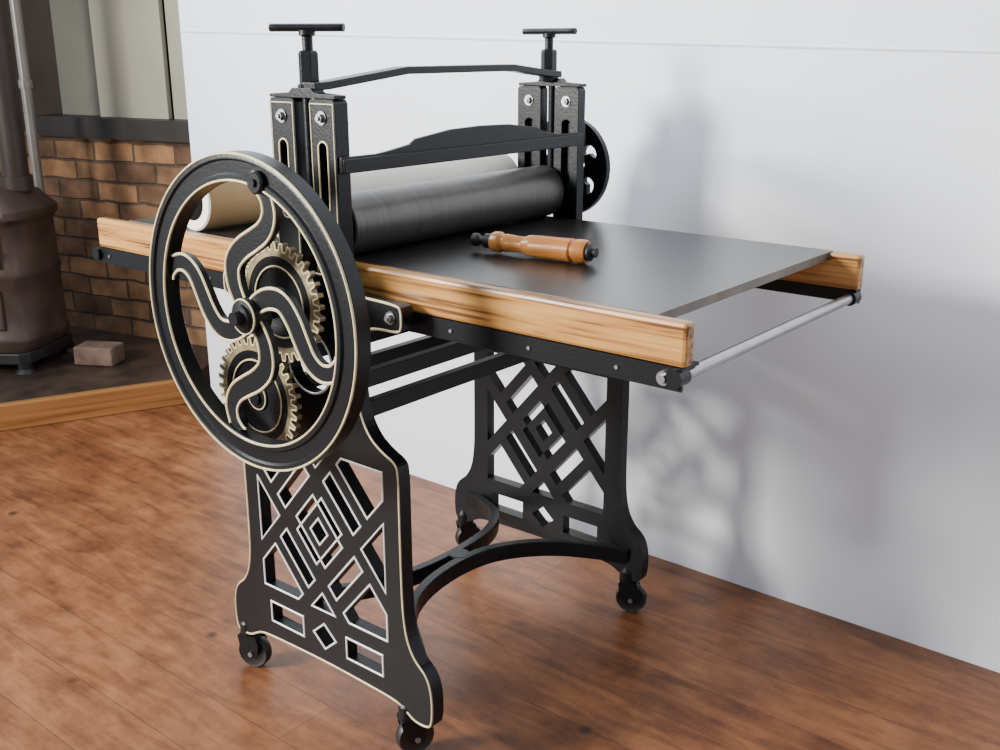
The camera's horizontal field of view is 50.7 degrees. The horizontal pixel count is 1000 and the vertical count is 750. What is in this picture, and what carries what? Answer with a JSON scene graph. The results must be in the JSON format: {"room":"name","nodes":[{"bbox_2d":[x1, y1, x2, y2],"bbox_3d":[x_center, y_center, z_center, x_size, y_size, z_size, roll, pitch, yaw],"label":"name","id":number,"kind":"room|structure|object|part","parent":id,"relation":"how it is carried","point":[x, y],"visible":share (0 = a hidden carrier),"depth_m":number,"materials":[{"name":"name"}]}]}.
{"room":"art studio","nodes":[
{"label":"art studio","id":0,"kind":"room"},
{"bbox_2d":[7,0,173,130],"bbox_3d":[-1.712,-1.456,4.155,2.203,2.700,0.051,8,19,25],"label":"wall","id":1,"kind":"structure","parent":0,"point":[37,21],"depth_m":4.25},
{"bbox_2d":[0,131,206,345],"bbox_3d":[-1.887,-0.573,4.415,1.903,0.860,0.110,8,19,25],"label":"wall","id":2,"kind":"structure","parent":0,"point":[89,179],"depth_m":4.19,"materials":[{"name":"brick"}]},
{"bbox_2d":[35,114,189,142],"bbox_3d":[-1.426,-0.948,4.049,0.866,0.075,0.145,8,19,25],"label":"trim","id":3,"kind":"structure","parent":2,"relation":"on","point":[65,125],"depth_m":3.99,"materials":[{"name":"black wood"}]},
{"bbox_2d":[49,0,100,115],"bbox_3d":[-1.627,-1.415,4.049,0.250,0.814,0.020,8,19,25],"label":"board","id":4,"kind":"object","parent":3,"relation":"on","point":[71,24],"visible":0.67,"depth_m":4.11,"materials":[{"name":"beige wood"}]},
{"bbox_2d":[88,0,172,118],"bbox_3d":[-1.383,-1.367,3.893,0.341,0.814,0.020,8,19,25],"label":"board","id":5,"kind":"object","parent":3,"relation":"on","point":[128,36],"visible":1,"depth_m":3.94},
{"bbox_2d":[164,0,187,118],"bbox_3d":[-1.120,-1.335,3.793,0.205,0.814,0.020,8,19,25],"label":"board","id":6,"kind":"object","parent":3,"relation":"on","point":[171,6],"visible":0.33,"depth_m":3.87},
{"bbox_2d":[0,384,999,749],"bbox_3d":[-1.220,0.629,2.095,10.500,0.050,9.000,14,22,37],"label":"floor","id":7,"kind":"structure","parent":0,"point":[124,537],"depth_m":2.19,"materials":[{"name":"brown wood"}]},
{"bbox_2d":[0,326,210,431],"bbox_3d":[-1.790,-0.066,4.086,1.439,0.088,1.882,-3,18,-11],"label":"hearth","id":8,"kind":"object","parent":7,"relation":"on","point":[60,390],"visible":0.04,"depth_m":3.65,"materials":[{"name":"stone"}]},
{"bbox_2d":[9,0,44,192],"bbox_3d":[-1.729,-1.172,3.814,0.048,2.200,0.048,14,22,37],"label":"pipe","id":9,"kind":"object","parent":8,"relation":"on","point":[25,83],"visible":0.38,"depth_m":3.84,"materials":[{"name":"grey metal"}]},
{"bbox_2d":[0,0,73,374],"bbox_3d":[-1.867,-1.095,3.603,0.474,2.178,0.385,3,18,8],"label":"wood stove","id":10,"kind":"object","parent":8,"relation":"on","point":[34,322],"visible":0.98,"depth_m":3.72,"materials":[{"name":"metal"}]},
{"bbox_3d":[-1.698,-0.027,3.777,0.072,0.036,0.072,14,22,37],"label":"leg","id":11,"kind":"part","parent":10,"relation":"part of","materials":[{"name":"black metal"}]},
{"bbox_3d":[-1.865,-0.111,3.926,0.455,0.040,0.356,3,18,8],"label":"plate","id":12,"kind":"part","parent":10,"relation":"part of","materials":[{"name":"black metal"}]},
{"bbox_3d":[-1.656,-0.110,4.041,0.072,0.036,0.072,14,22,37],"label":"leg","id":13,"kind":"part","parent":10,"relation":"part of","materials":[{"name":"black metal"}]},
{"bbox_2d":[73,341,124,365],"bbox_3d":[-1.477,-0.080,3.893,0.150,0.068,0.100,3,18,8],"label":"brick","id":14,"kind":"object","parent":8,"relation":"on","point":[95,353],"visible":1,"depth_m":3.85,"materials":[{"name":"brown brick"}]},
{"bbox_2d":[92,23,864,749],"bbox_3d":[-0.144,-0.021,2.024,1.397,1.232,0.896,14,22,37],"label":"press","id":15,"kind":"object","parent":7,"relation":"on","point":[345,271],"visible":0.99,"depth_m":1.79,"materials":[{"name":"black metal"}]},
{"bbox_2d":[187,181,260,230],"bbox_3d":[-0.492,-0.365,2.117,0.114,0.114,0.300,14,22,37],"label":"roll","id":16,"kind":"object","parent":15,"relation":"on","point":[229,203],"visible":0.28,"depth_m":2.01,"materials":[{"name":"brown paper"}]},
{"bbox_3d":[-0.301,-0.525,1.650,0.124,0.047,0.026,4,18,12],"label":"tee handle","id":17,"kind":"part","parent":15,"relation":"part of","materials":[{"name":"black metal"}]},
{"bbox_3d":[-0.313,0.191,1.856,0.538,0.761,0.025,14,22,37],"label":"frame","id":18,"kind":"part","parent":15,"relation":"part of","materials":[{"name":"black metal"}]},
{"bbox_3d":[-0.290,-0.168,1.779,1.381,0.060,0.024,14,22,37],"label":"timber rail","id":19,"kind":"part","parent":15,"relation":"part of","materials":[{"name":"brown wood"}]},
{"bbox_2d":[277,154,517,236],"bbox_3d":[-0.183,-0.348,2.044,0.125,0.125,0.575,14,22,37],"label":"roll","id":20,"kind":"object","parent":15,"relation":"on","point":[435,171],"visible":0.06,"depth_m":2.02,"materials":[{"name":"white paper"}]},
{"bbox_3d":[-0.089,-0.259,1.994,1.245,0.014,0.584,14,22,37],"label":"bed plate","id":21,"kind":"part","parent":15,"relation":"part of","materials":[{"name":"black metal"}]},
{"bbox_2d":[470,231,598,263],"bbox_3d":[0.054,-0.216,1.765,0.240,0.039,0.039,11,20,31],"label":"tool","id":22,"kind":"object","parent":15,"relation":"on","point":[582,251],"visible":1,"depth_m":1.74,"materials":[{"name":"brown wood"}]},
{"bbox_3d":[0.098,-0.668,2.111,0.128,0.047,0.026,14,22,37],"label":"tee handle","id":23,"kind":"part","parent":15,"relation":"part of","materials":[{"name":"black metal"}]},
{"bbox_3d":[0.106,0.037,2.348,0.538,0.761,0.025,14,22,37],"label":"frame","id":24,"kind":"part","parent":15,"relation":"part of","materials":[{"name":"black metal"}]},
{"bbox_3d":[0.422,-0.066,1.600,0.017,0.017,0.600,14,22,37],"label":"rod","id":25,"kind":"part","parent":15,"relation":"part of","materials":[{"name":"metal"}]},
{"bbox_3d":[0.080,-0.304,2.213,1.381,0.060,0.024,14,22,37],"label":"timber rail","id":26,"kind":"part","parent":15,"relation":"part of","materials":[{"name":"brown wood"}]},
{"bbox_2d":[178,0,999,672],"bbox_3d":[1.393,-0.607,1.438,6.117,2.700,0.050,14,22,37],"label":"wall","id":27,"kind":"structure","parent":0,"point":[844,465],"depth_m":2.23,"materials":[{"name":"white paint"}]},
{"bbox_2d":[180,31,999,52],"bbox_3d":[1.377,-0.432,1.471,6.117,0.136,0.003,14,22,37],"label":"trim","id":28,"kind":"structure","parent":27,"relation":"attached to","point":[732,45],"depth_m":2.27,"materials":[{"name":"white paint"}]}
]}

